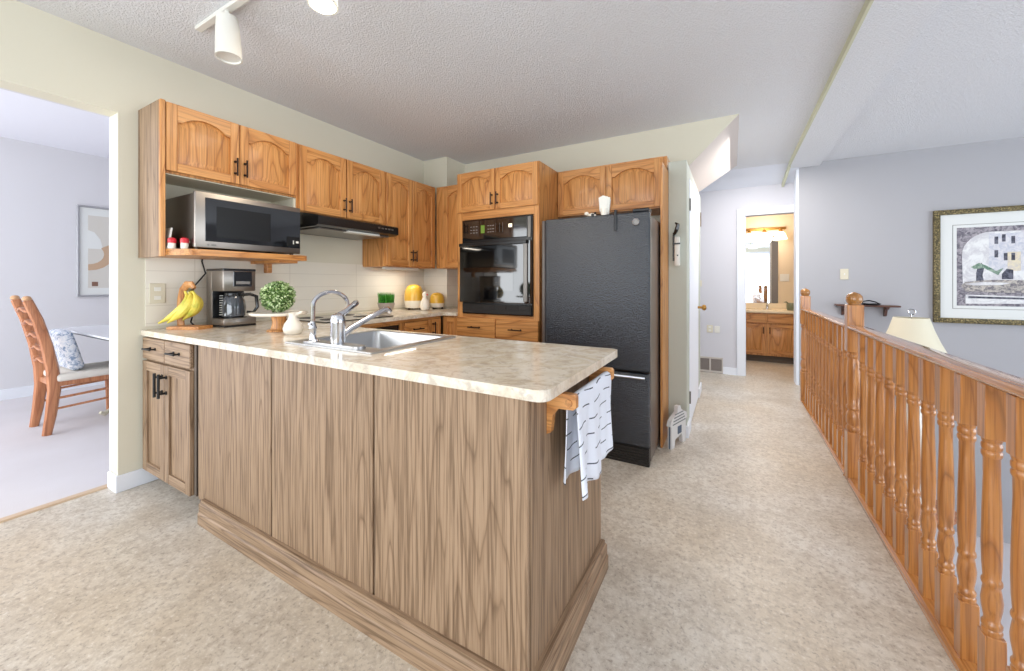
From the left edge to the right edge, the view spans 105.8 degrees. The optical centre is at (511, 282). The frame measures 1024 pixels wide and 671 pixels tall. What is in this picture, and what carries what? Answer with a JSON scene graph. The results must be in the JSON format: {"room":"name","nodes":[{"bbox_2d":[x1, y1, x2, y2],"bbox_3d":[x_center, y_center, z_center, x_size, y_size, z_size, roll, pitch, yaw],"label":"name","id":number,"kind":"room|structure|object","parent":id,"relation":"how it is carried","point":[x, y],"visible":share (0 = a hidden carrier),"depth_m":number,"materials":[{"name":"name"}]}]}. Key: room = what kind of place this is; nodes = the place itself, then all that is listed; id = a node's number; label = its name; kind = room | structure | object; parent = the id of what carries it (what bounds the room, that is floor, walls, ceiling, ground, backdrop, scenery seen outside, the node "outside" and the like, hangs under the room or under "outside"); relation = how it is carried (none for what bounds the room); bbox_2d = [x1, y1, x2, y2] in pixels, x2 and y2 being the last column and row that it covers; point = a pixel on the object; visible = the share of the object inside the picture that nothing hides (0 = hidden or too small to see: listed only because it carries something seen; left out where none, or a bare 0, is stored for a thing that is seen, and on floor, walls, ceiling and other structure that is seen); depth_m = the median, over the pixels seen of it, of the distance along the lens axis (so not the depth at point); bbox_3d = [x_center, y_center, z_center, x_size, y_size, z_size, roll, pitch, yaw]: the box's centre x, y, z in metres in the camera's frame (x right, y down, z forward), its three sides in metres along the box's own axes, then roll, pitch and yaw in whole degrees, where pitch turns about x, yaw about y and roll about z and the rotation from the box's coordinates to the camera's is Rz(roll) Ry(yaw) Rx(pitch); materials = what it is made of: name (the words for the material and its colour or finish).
{"room":"kitchen","nodes":[
{"label":"kitchen","id":0,"kind":"room"},
{"bbox_2d":[0,89,108,157],"bbox_3d":[-3.802,-1.510,3.076,3.350,0.080,5.800,0,0,30],"label":"ceiling","id":1,"kind":"structure","parent":0,"point":[25,118],"depth_m":3.62,"materials":[{"name":"white paint"}]},
{"bbox_2d":[0,87,109,470],"bbox_3d":[-3.797,-0.140,3.085,3.350,2.660,5.820,0,0,30],"label":"wall","id":2,"kind":"structure","parent":0,"point":[42,186],"depth_m":4.13,"materials":[{"name":"white paint"}]},
{"bbox_2d":[0,381,158,492],"bbox_3d":[-3.996,1.135,2.497,3.384,0.110,6.800,0,0,30],"label":"baseboard","id":3,"kind":"structure","parent":2,"relation":"attached to","point":[129,480],"depth_m":2.28,"materials":[{"name":"white paint"}]},
{"bbox_2d":[76,205,108,296],"bbox_3d":[-4.727,-0.357,4.605,0.030,1.035,0.620,0,0,30],"label":"framed picture","id":4,"kind":"object","parent":2,"relation":"attached to","point":[92,223],"visible":0.56,"depth_m":4.44,"materials":[{"name":"silver metal"}]},
{"bbox_2d":[88,215,108,287],"bbox_3d":[-4.729,-0.355,4.606,0.002,0.830,0.440,0,0,30],"label":"print","id":5,"kind":"object","parent":4,"relation":"attached to","point":[98,225],"depth_m":4.49,"materials":[{"name":"brown"}]},
{"bbox_2d":[0,0,423,475],"bbox_3d":[-2.584,-0.092,1.707,0.120,2.565,7.020,0,0,30],"label":"wall","id":6,"kind":"structure","parent":0,"point":[44,55],"depth_m":2.24,"materials":[{"name":"beige paint"}]},
{"bbox_2d":[149,283,164,303],"bbox_3d":[-2.144,0.065,2.340,0.008,0.120,0.075,0,0,30],"label":"wall outlet","id":7,"kind":"object","parent":6,"relation":"attached to","point":[157,290],"visible":1,"depth_m":2.34,"materials":[{"name":"beige plastic"}]},
{"bbox_2d":[154,287,160,299],"bbox_3d":[-2.141,0.065,2.339,0.002,0.077,0.033,0,0,30],"label":"socket","id":8,"kind":"object","parent":7,"relation":"attached to","point":[157,290],"depth_m":2.34,"materials":[{"name":"white plastic"}]},
{"bbox_2d":[190,259,205,324],"bbox_3d":[-2.009,0.006,2.534,0.041,0.541,0.177,0,0,24],"label":"power cord","id":9,"kind":"object","parent":6,"relation":"attached to","point":[198,281],"visible":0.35,"depth_m":2.52,"materials":[{"name":"black plastic"}]},
{"bbox_2d":[138,98,306,272],"bbox_3d":[-1.811,-0.540,2.494,0.442,0.940,0.768,0,0,30],"label":"upper cabinet","id":10,"kind":"object","parent":6,"relation":"attached to","point":[182,150],"visible":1,"depth_m":2.31,"materials":[{"name":"brown wood"}]},
{"bbox_2d":[165,228,172,248],"bbox_3d":[-1.983,-0.248,2.199,0.180,0.120,0.026,0,0,30],"label":"booklet","id":11,"kind":"object","parent":10,"relation":"on","point":[168,231],"visible":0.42,"depth_m":2.16,"materials":[{"name":"white paper"}]},
{"bbox_2d":[167,237,176,248],"bbox_3d":[-1.890,-0.220,2.151,0.042,0.062,0.041,0,0,30],"label":"spice jar","id":12,"kind":"object","parent":10,"relation":"on","point":[171,241],"visible":1,"depth_m":2.14,"materials":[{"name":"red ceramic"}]},
{"bbox_2d":[180,237,188,248],"bbox_3d":[-1.824,-0.220,2.156,0.042,0.062,0.041,0,0,30],"label":"spice jar","id":13,"kind":"object","parent":10,"relation":"on","point":[184,242],"visible":1,"depth_m":2.14,"materials":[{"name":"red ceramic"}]},
{"bbox_2d":[165,191,299,254],"bbox_3d":[-1.779,-0.350,2.503,0.406,0.323,0.602,0,0,30],"label":"microwave oven","id":14,"kind":"object","parent":10,"relation":"on","point":[210,221],"visible":0.86,"depth_m":2.31,"materials":[{"name":"silver metal"}]},
{"bbox_2d":[160,249,306,272],"bbox_3d":[-1.807,-0.129,2.501,0.442,0.118,0.743,0,0,30],"label":"shelf","id":15,"kind":"object","parent":10,"relation":"attached to","point":[267,259],"depth_m":2.40,"materials":[{"name":"brown wood"}]},
{"bbox_2d":[145,257,457,325],"bbox_3d":[-1.391,0.045,3.528,2.841,0.430,0.680,0,0,-44],"label":"backsplash","id":16,"kind":"structure","parent":6,"relation":"attached to","point":[360,283],"depth_m":3.20,"materials":[{"name":"beige tile"}]},
{"bbox_2d":[296,143,383,224],"bbox_3d":[-1.462,-0.764,3.209,0.344,0.492,0.813,0,0,30],"label":"upper cabinet","id":17,"kind":"object","parent":6,"relation":"attached to","point":[327,184],"visible":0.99,"depth_m":3.07,"materials":[{"name":"brown wood"}]},
{"bbox_2d":[300,212,397,239],"bbox_3d":[-1.392,-0.450,3.144,0.530,0.131,0.745,0,0,30],"label":"range hood","id":18,"kind":"object","parent":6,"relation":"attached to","point":[310,223],"visible":0.94,"depth_m":2.96,"materials":[{"name":"black metal"}]},
{"bbox_2d":[362,171,434,268],"bbox_3d":[-1.090,-0.580,3.865,0.344,0.860,0.692,0,0,30],"label":"upper cabinet","id":19,"kind":"object","parent":6,"relation":"attached to","point":[409,205],"visible":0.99,"depth_m":3.73,"materials":[{"name":"brown wood"}]},
{"bbox_2d":[382,267,417,270],"bbox_3d":[-1.094,-0.137,3.817,0.050,0.024,0.440,0,0,30],"label":"light","id":20,"kind":"object","parent":19,"relation":"attached to","point":[386,268],"visible":0.96,"depth_m":3.76,"materials":[{"name":"white plastic"}]},
{"bbox_2d":[424,157,464,333],"bbox_3d":[-0.772,-0.092,4.445,0.330,2.565,0.330,0,0,30],"label":"wall column","id":21,"kind":"structure","parent":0,"point":[440,172],"depth_m":4.30,"materials":[{"name":"beige paint"}]},
{"bbox_2d":[0,360,955,670],"bbox_3d":[-1.133,1.288,3.172,8.100,0.204,10.800,0,0,30],"label":"floor","id":22,"kind":"structure","parent":0,"point":[744,544],"depth_m":1.59,"materials":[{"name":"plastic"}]},
{"bbox_2d":[0,484,107,522],"bbox_3d":[-2.850,1.185,1.391,0.040,0.010,2.007,0,0,30],"label":"trim","id":23,"kind":"structure","parent":22,"relation":"on","point":[25,512],"depth_m":2.07,"materials":[{"name":"beige wood"}]},
{"bbox_2d":[10,295,108,435],"bbox_3d":[-3.688,0.645,3.248,0.468,1.090,0.599,0,0,30],"label":"dining chair","id":24,"kind":"object","parent":22,"relation":"on","point":[49,377],"visible":0.88,"depth_m":3.09,"materials":[{"name":"brown wood"}]},
{"bbox_2d":[48,328,83,369],"bbox_3d":[-3.699,0.550,3.208,0.340,0.334,0.152,0,0,30],"label":"throw pillow","id":25,"kind":"object","parent":24,"relation":"on","point":[68,355],"visible":0.98,"depth_m":3.13,"materials":[{"name":"blue fabric"}]},
{"bbox_2d":[43,361,108,381],"bbox_3d":[-3.646,0.752,3.321,0.450,0.060,0.430,0,0,30],"label":"seat cushion","id":26,"kind":"object","parent":24,"relation":"on","point":[96,370],"depth_m":3.18,"materials":[{"name":"beige fabric"}]},
{"bbox_2d":[61,324,108,415],"bbox_3d":[-3.303,0.804,3.805,1.600,0.752,1.240,0,0,30],"label":"dining table","id":27,"kind":"object","parent":22,"relation":"on","point":[101,332],"visible":0.05,"depth_m":3.42,"materials":[{"name":"white"}]},
{"bbox_2d":[141,337,197,496],"bbox_3d":[-1.739,0.751,2.392,0.638,0.878,0.715,0,0,30],"label":"base cabinet","id":28,"kind":"object","parent":22,"relation":"on","point":[170,369],"visible":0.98,"depth_m":2.10,"materials":[{"name":"brown wood"}]},
{"bbox_2d":[360,316,440,333],"bbox_3d":[-1.225,0.751,3.304,0.662,0.878,1.220,0,0,30],"label":"base cabinet","id":29,"kind":"object","parent":22,"relation":"on","point":[427,324],"visible":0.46,"depth_m":3.37,"materials":[{"name":"brown wood"}]},
{"bbox_2d":[197,345,607,670],"bbox_3d":[-0.611,0.751,1.779,1.926,0.878,0.707,0,0,30],"label":"base cabinet","id":30,"kind":"object","parent":22,"relation":"on","point":[443,525],"visible":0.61,"depth_m":1.29,"materials":[{"name":"brown wood"}]},
{"bbox_2d":[141,307,616,401],"bbox_3d":[-0.377,0.295,2.827,2.615,0.031,2.737,0,0,30],"label":"countertop","id":31,"kind":"structure","parent":30,"relation":"on","point":[521,370],"depth_m":1.49,"materials":[{"name":"laminate"}]},
{"bbox_2d":[166,281,212,329],"bbox_3d":[-1.958,0.135,2.346,0.201,0.289,0.110,0,0,0],"label":"stand","id":32,"kind":"object","parent":31,"relation":"on","point":[181,325],"visible":0.82,"depth_m":2.35,"materials":[{"name":"brown wood"}]},
{"bbox_2d":[158,288,203,323],"bbox_3d":[-1.986,0.140,2.312,0.236,0.212,0.115,0,0,-15],"label":"banana bunch","id":33,"kind":"object","parent":32,"relation":"hanging from","point":[192,304],"visible":1,"depth_m":2.29,"materials":[{"name":"yellow food"}]},
{"bbox_2d":[206,268,258,327],"bbox_3d":[-1.825,0.096,2.532,0.238,0.368,0.205,0,0,30],"label":"coffee maker","id":34,"kind":"object","parent":31,"relation":"on","point":[226,304],"visible":0.98,"depth_m":2.47,"materials":[{"name":"silver metal"}]},
{"bbox_2d":[248,310,307,331],"bbox_3d":[-1.350,0.225,2.242,0.294,0.110,0.294,0,0,30],"label":"cake stand","id":35,"kind":"object","parent":31,"relation":"on","point":[278,319],"visible":0.8,"depth_m":2.21,"materials":[{"name":"brown wood"}]},
{"bbox_2d":[259,281,295,312],"bbox_3d":[-1.360,0.081,2.247,0.191,0.192,0.193,0,0,30],"label":"topiary ball","id":36,"kind":"object","parent":35,"relation":"on","point":[278,296],"visible":1,"depth_m":2.20,"materials":[{"name":"green plant"}]},
{"bbox_2d":[282,311,302,334],"bbox_3d":[-1.194,0.216,2.110,0.100,0.127,0.099,0,0,30],"label":"jug","id":37,"kind":"object","parent":31,"relation":"on","point":[293,325],"visible":1,"depth_m":2.08,"materials":[{"name":"beige ceramic"}]},
{"bbox_2d":[286,313,392,322],"bbox_3d":[-1.362,0.275,3.066,0.535,0.008,0.610,0,0,30],"label":"cooktop","id":38,"kind":"structure","parent":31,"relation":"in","point":[350,316],"depth_m":3.02,"materials":[{"name":"metal"}]},
{"bbox_2d":[303,300,391,349],"bbox_3d":[-0.710,0.177,1.809,0.380,0.192,0.340,0,0,30],"label":"kitchen faucet","id":39,"kind":"object","parent":31,"relation":"on","point":[339,332],"visible":0.96,"depth_m":1.67,"materials":[{"name":"silver metal"}]},
{"bbox_2d":[307,290,349,341],"bbox_3d":[-0.845,0.148,1.788,0.048,0.228,0.222,0,0,30],"label":"tap","id":40,"kind":"object","parent":39,"relation":"on","point":[312,328],"visible":0.98,"depth_m":1.72,"materials":[{"name":"silver metal"}]},
{"bbox_2d":[285,330,455,353],"bbox_3d":[-0.669,0.364,1.880,0.580,0.182,0.530,0,0,30],"label":"sink","id":41,"kind":"object","parent":31,"relation":"in","point":[376,341],"visible":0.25,"depth_m":2.07,"materials":[{"name":"silver metal"}]},
{"bbox_2d":[319,331,440,348],"bbox_3d":[-0.656,0.365,1.904,0.500,0.179,0.415,0,0,30],"label":"basin","id":42,"kind":"object","parent":41,"relation":"in","point":[372,339],"depth_m":2.12,"materials":[{"name":"silver metal"}]},
{"bbox_2d":[377,292,394,308],"bbox_3d":[-1.191,0.180,3.659,0.162,0.201,0.165,0,0,30],"label":"potted plant","id":43,"kind":"object","parent":31,"relation":"on","point":[386,300],"visible":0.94,"depth_m":3.61,"materials":[{"name":"beige"}]},
{"bbox_2d":[404,284,422,309],"bbox_3d":[-1.022,0.148,4.035,0.196,0.262,0.196,0,0,30],"label":"ceramic canister","id":44,"kind":"object","parent":31,"relation":"on","point":[413,296],"visible":0.86,"depth_m":3.96,"materials":[{"name":"yellow ceramic"}]},
{"bbox_2d":[420,292,429,310],"bbox_3d":[-0.879,0.184,3.902,0.100,0.190,0.099,0,0,30],"label":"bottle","id":45,"kind":"object","parent":31,"relation":"on","point":[424,304],"visible":1,"depth_m":3.87,"materials":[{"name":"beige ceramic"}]},
{"bbox_2d":[430,292,444,308],"bbox_3d":[-0.800,0.192,4.133,0.156,0.175,0.156,0,0,30],"label":"ceramic canister","id":46,"kind":"object","parent":31,"relation":"on","point":[437,300],"visible":0.98,"depth_m":4.07,"materials":[{"name":"yellow ceramic"}]},
{"bbox_2d":[547,367,613,432],"bbox_3d":[0.243,0.385,1.304,0.091,0.126,0.418,0,0,30],"label":"towel bar","id":47,"kind":"object","parent":30,"relation":"attached to","point":[565,400],"visible":0.64,"depth_m":1.14,"materials":[{"name":"brown wood"}]},
{"bbox_2d":[563,371,612,500],"bbox_3d":[0.269,0.482,1.298,0.084,0.300,0.377,0,0,30],"label":"dish towel","id":48,"kind":"object","parent":47,"relation":"hanging from","point":[589,439],"visible":0.98,"depth_m":1.23,"materials":[{"name":"white fabric"}]},
{"bbox_2d":[443,315,457,335],"bbox_3d":[-0.410,0.701,3.989,0.190,0.778,0.746,0,0,30],"label":"base cabinet","id":49,"kind":"object","parent":22,"relation":"on","point":[449,322],"visible":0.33,"depth_m":3.67,"materials":[{"name":"brown wood"}]},
{"bbox_2d":[457,161,561,342],"bbox_3d":[0.029,0.090,3.708,0.843,2.200,0.800,0,0,30],"label":"tall cabinet","id":50,"kind":"object","parent":22,"relation":"on","point":[529,188],"visible":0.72,"depth_m":3.35,"materials":[{"name":"brown wood"}]},
{"bbox_2d":[459,215,533,315],"bbox_3d":[-0.088,-0.144,3.502,0.735,0.845,0.348,0,0,30],"label":"wall oven","id":51,"kind":"object","parent":50,"relation":"in","point":[497,254],"visible":1,"depth_m":3.35,"materials":[{"name":"black glass"}]},
{"bbox_2d":[542,208,659,467],"bbox_3d":[0.706,0.352,2.930,0.766,1.675,0.746,0,0,30],"label":"refrigerator","id":52,"kind":"object","parent":22,"relation":"on","point":[601,273],"visible":0.8,"depth_m":2.60,"materials":[{"name":"black metal"}]},
{"bbox_2d":[584,212,595,215],"bbox_3d":[0.573,-0.482,2.824,0.089,0.073,0.042,0,0,30],"label":"cow figurine","id":53,"kind":"object","parent":52,"relation":"on","point":[585,213],"visible":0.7,"depth_m":2.81,"materials":[{"name":"beige ceramic"}]},
{"bbox_2d":[599,196,610,214],"bbox_3d":[0.668,-0.538,2.794,0.084,0.185,0.056,0,0,30],"label":"cup","id":54,"kind":"object","parent":52,"relation":"on","point":[604,201],"visible":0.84,"depth_m":2.78,"materials":[{"name":"beige ceramic"}]},
{"bbox_2d":[660,156,669,447],"bbox_3d":[1.234,0.090,3.094,0.043,2.200,0.680,0,0,30],"label":"cabinet end panel","id":55,"kind":"object","parent":22,"relation":"on","point":[664,166],"visible":0.71,"depth_m":2.87,"materials":[{"name":"brown wood"}]},
{"bbox_2d":[667,405,686,449],"bbox_3d":[1.217,1.048,2.847,0.284,0.285,0.031,0,0,-43],"label":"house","id":56,"kind":"structure","parent":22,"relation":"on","point":[676,423],"depth_m":2.82,"materials":[{"name":"white paint"}]},
{"bbox_2d":[746,313,793,363],"bbox_3d":[4.072,0.823,5.872,1.290,0.735,0.546,0,0,30],"label":"vanity cabinet","id":57,"kind":"object","parent":22,"relation":"on","point":[769,336],"visible":0.46,"depth_m":5.75,"materials":[{"name":"brown wood"}]},
{"bbox_2d":[746,303,793,313],"bbox_3d":[4.079,0.392,5.888,1.305,0.124,0.528,0,0,30],"label":"countertop","id":58,"kind":"structure","parent":57,"relation":"on","point":[750,307],"depth_m":6.06,"materials":[{"name":"beige"}]},
{"bbox_2d":[785,301,793,310],"bbox_3d":[4.191,0.348,5.843,0.146,0.138,0.108,0,0,30],"label":"jar","id":59,"kind":"object","parent":58,"relation":"on","point":[789,306],"visible":0.8,"depth_m":5.80,"materials":[{"name":"green glass"}]},
{"bbox_2d":[800,288,1023,670],"bbox_3d":[1.508,0.623,1.359,0.082,1.135,5.851,0,0,30],"label":"stair railing","id":60,"kind":"object","parent":22,"relation":"on","point":[852,373],"visible":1,"depth_m":1.42,"materials":[{"name":"brown wood"}]},
{"bbox_2d":[17,0,1023,169],"bbox_3d":[1.658,-1.425,0.439,8.750,0.100,9.000,0,0,30],"label":"ceiling","id":61,"kind":"structure","parent":0,"point":[465,82],"depth_m":2.46,"materials":[{"name":"white paint"}]},
{"bbox_2d":[195,0,248,64],"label":"track light","id":62,"kind":"object","parent":61,"relation":"attached to","point":[228,48],"depth_m":1.90,"materials":[{"name":"white plastic"}]},
{"bbox_2d":[307,0,338,15],"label":"track light","id":63,"kind":"object","parent":61,"relation":"attached to","point":[325,7],"depth_m":1.55,"materials":[{"name":"white plastic"}]},
{"bbox_2d":[791,0,943,167],"bbox_3d":[1.213,-1.353,0.663,0.292,0.043,8.750,0,0,30],"label":"ceiling beam","id":64,"kind":"structure","parent":61,"relation":"attached to","point":[889,28],"depth_m":2.38,"materials":[{"name":"white paint"}]},
{"bbox_2d":[465,125,678,222],"bbox_3d":[0.287,-0.092,4.103,2.750,2.565,0.120,0,0,30],"label":"wall","id":65,"kind":"structure","parent":0,"point":[660,142],"depth_m":3.70,"materials":[{"name":"beige paint"}]},
{"bbox_2d":[437,185,457,268],"bbox_3d":[-0.479,-0.580,4.183,0.498,0.860,0.476,0,0,30],"label":"upper cabinet","id":66,"kind":"object","parent":65,"relation":"attached to","point":[447,215],"visible":0.48,"depth_m":4.02,"materials":[{"name":"brown wood"}]},
{"bbox_2d":[558,156,662,218],"bbox_3d":[0.886,-0.805,3.446,0.904,0.410,0.412,0,0,30],"label":"upper cabinet","id":67,"kind":"object","parent":65,"relation":"attached to","point":[630,185],"visible":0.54,"depth_m":3.28,"materials":[{"name":"brown wood"}]},
{"bbox_2d":[669,160,699,425],"bbox_3d":[1.656,0.122,3.659,0.130,2.135,1.500,0,0,30],"label":"wall","id":68,"kind":"structure","parent":0,"point":[680,173],"depth_m":3.01,"materials":[{"name":"grey paint"}]},
{"bbox_2d":[673,222,679,265],"bbox_3d":[1.152,-0.279,2.780,0.057,0.318,0.347,0,0,30],"label":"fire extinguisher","id":69,"kind":"object","parent":68,"relation":"attached to","point":[676,240],"visible":1,"depth_m":2.76,"materials":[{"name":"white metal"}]},
{"bbox_2d":[678,382,701,437],"bbox_3d":[1.655,1.145,3.651,0.155,0.090,1.515,0,0,30],"label":"baseboard","id":70,"kind":"structure","parent":68,"relation":"attached to","point":[688,427],"depth_m":3.09,"materials":[{"name":"white paint"}]},
{"bbox_2d":[689,178,706,420],"bbox_3d":[1.707,0.163,3.569,0.118,2.035,0.957,0,0,30],"label":"door","id":71,"kind":"structure","parent":68,"relation":"in","point":[693,200],"depth_m":3.47,"materials":[{"name":"white paint"}]},
{"bbox_2d":[679,114,738,191],"bbox_3d":[2.046,-1.150,3.956,0.455,0.450,1.600,0,0,30],"label":"soffit","id":72,"kind":"structure","parent":68,"relation":"attached to","point":[709,147],"depth_m":3.36,"materials":[{"name":"beige paint"}]},
{"bbox_2d":[699,183,793,373],"bbox_3d":[2.259,-0.092,5.401,4.600,2.565,0.115,0,0,30],"label":"wall","id":73,"kind":"structure","parent":0,"point":[718,209],"depth_m":5.05,"materials":[{"name":"grey paint"}]},
{"bbox_2d":[707,325,712,332],"bbox_3d":[2.621,0.610,5.125,0.072,0.100,0.008,0,0,30],"label":"wall outlet","id":74,"kind":"object","parent":73,"relation":"attached to","point":[709,327],"visible":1,"depth_m":5.12,"materials":[{"name":"beige plastic"}]},
{"bbox_2d":[700,356,722,373],"bbox_3d":[2.622,1.083,5.120,0.299,0.203,0.014,0,0,30],"label":"air vent","id":75,"kind":"object","parent":73,"relation":"in","point":[707,364],"visible":0.76,"depth_m":5.11,"materials":[{"name":"beige metal"}]},
{"bbox_2d":[714,326,719,332],"bbox_3d":[2.693,0.615,5.080,0.062,0.090,0.013,0,0,30],"label":"wall outlet","id":76,"kind":"object","parent":73,"relation":"attached to","point":[716,328],"visible":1,"depth_m":5.08,"materials":[{"name":"white plastic"}]},
{"bbox_2d":[723,367,736,374],"bbox_3d":[2.211,1.145,5.356,1.560,0.090,0.015,0,0,30],"label":"baseboard","id":77,"kind":"structure","parent":73,"relation":"attached to","point":[726,370],"depth_m":5.01,"materials":[{"name":"white paint"}]},
{"bbox_2d":[737,205,793,375],"bbox_3d":[3.280,0.125,4.810,0.840,2.130,0.135,0,0,30],"label":"trim","id":78,"kind":"structure","parent":73,"relation":"attached to","point":[741,213],"depth_m":4.93,"materials":[{"name":"white paint"}]},
{"bbox_2d":[794,169,798,384],"bbox_3d":[3.368,-0.090,4.585,0.025,2.560,0.210,0,0,30],"label":"trim","id":79,"kind":"structure","parent":73,"relation":"attached to","point":[796,179],"depth_m":4.50,"materials":[{"name":"white paint"}]},
{"bbox_2d":[700,163,798,191],"bbox_3d":[1.749,-1.343,5.434,3.680,0.265,0.340,0,0,30],"label":"ceiling","id":80,"kind":"structure","parent":0,"point":[768,174],"depth_m":4.74,"materials":[{"name":"white paint"}]},
{"bbox_2d":[746,214,793,303],"bbox_3d":[3.559,-0.020,5.667,2.400,2.420,1.630,0,0,30],"label":"wall","id":81,"kind":"structure","parent":0,"point":[785,247],"depth_m":6.08,"materials":[{"name":"beige paint"}]},
{"bbox_2d":[746,236,777,302],"bbox_3d":[3.883,-0.207,6.297,0.740,1.065,0.010,0,0,30],"label":"wall mirror","id":82,"kind":"object","parent":81,"relation":"attached to","point":[761,256],"visible":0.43,"depth_m":6.21,"materials":[{"name":"clear glass"}]},
{"bbox_2d":[746,303,785,308],"bbox_3d":[4.204,0.374,6.108,1.305,0.088,0.024,0,0,30],"label":"backsplash","id":83,"kind":"structure","parent":81,"relation":"attached to","point":[748,305],"depth_m":6.19,"materials":[{"name":"beige"}]},
{"bbox_2d":[746,227,786,240],"bbox_3d":[3.998,-0.772,6.132,0.603,0.205,0.185,0,0,30],"label":"vanity light","id":84,"kind":"object","parent":81,"relation":"attached to","point":[780,235],"visible":0.94,"depth_m":6.10,"materials":[{"name":"white glass"}]},
{"bbox_2d":[780,274,788,280],"bbox_3d":[4.278,-0.077,6.072,0.120,0.115,0.013,0,0,30],"label":"light switch","id":85,"kind":"object","parent":81,"relation":"attached to","point":[783,277],"visible":1,"depth_m":6.07,"materials":[{"name":"white plastic"}]},
{"bbox_2d":[799,137,1023,543],"bbox_3d":[5.507,0.532,3.343,4.920,3.915,0.150,0,0,30],"label":"wall","id":86,"kind":"structure","parent":0,"point":[871,217],"depth_m":4.05,"materials":[{"name":"grey paint"}]},
{"bbox_2d":[840,269,848,279],"bbox_3d":[3.681,-0.094,4.285,0.072,0.118,0.013,0,0,30],"label":"light switch","id":87,"kind":"object","parent":86,"relation":"attached to","point":[844,273],"visible":1,"depth_m":4.29,"materials":[{"name":"beige plastic"}]},
{"bbox_2d":[834,304,900,315],"bbox_3d":[3.800,0.299,4.150,0.515,0.122,0.129,0,0,30],"label":"wall shelf","id":88,"kind":"object","parent":86,"relation":"attached to","point":[885,307],"visible":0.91,"depth_m":4.09,"materials":[{"name":"brown wood"}]},
{"bbox_2d":[861,300,879,304],"bbox_3d":[3.826,0.210,4.130,0.170,0.053,0.170,0,0,30],"label":"tray","id":89,"kind":"object","parent":88,"relation":"on","point":[875,303],"visible":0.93,"depth_m":4.12,"materials":[{"name":"black plastic"}]},
{"bbox_2d":[933,205,1023,325],"bbox_3d":[4.777,-0.163,3.647,1.148,1.130,0.031,0,0,30],"label":"framed picture","id":90,"kind":"object","parent":86,"relation":"attached to","point":[978,253],"visible":1,"depth_m":3.77,"materials":[{"name":"white"}]},
{"bbox_2d":[957,225,1023,306],"bbox_3d":[4.779,-0.158,3.650,0.812,0.770,0.001,0,0,30],"label":"print","id":91,"kind":"object","parent":90,"relation":"attached to","point":[990,258],"depth_m":3.74,"materials":[{"name":"paper"}]},
{"bbox_2d":[921,529,1012,665],"bbox_3d":[3.313,2.590,-0.442,5.000,0.200,8.900,0,0,30],"label":"floor","id":92,"kind":"structure","parent":0,"point":[1006,618],"depth_m":3.21,"materials":[{"name":"carpet"}]},
{"bbox_2d":[919,496,956,524],"bbox_3d":[3.366,2.170,3.264,0.540,0.640,0.540,0,0,30],"label":"side table","id":93,"kind":"object","parent":92,"relation":"on","point":[936,514],"visible":0.03,"depth_m":3.06,"materials":[{"name":"brown wood"}]},
{"bbox_2d":[886,309,947,503],"bbox_3d":[3.366,1.034,3.264,0.490,1.631,0.490,0,0,30],"label":"table lamp","id":94,"kind":"object","parent":93,"relation":"on","point":[919,330],"visible":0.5,"depth_m":3.16,"materials":[{"name":"white fabric"}]},
{"bbox_3d":[-0.538,0.558,-3.431,8.750,3.865,0.100,0,0,30],"label":"wall","id":95,"kind":"structure","parent":0,"visible":0},
{"bbox_2d":[782,0,873,186],"bbox_3d":[1.118,-1.272,0.832,0.055,0.205,8.950,0,0,30],"label":"trim","id":96,"kind":"structure","parent":95,"relation":"attached to","point":[868,3],"depth_m":2.45,"materials":[{"name":"beige paint"}]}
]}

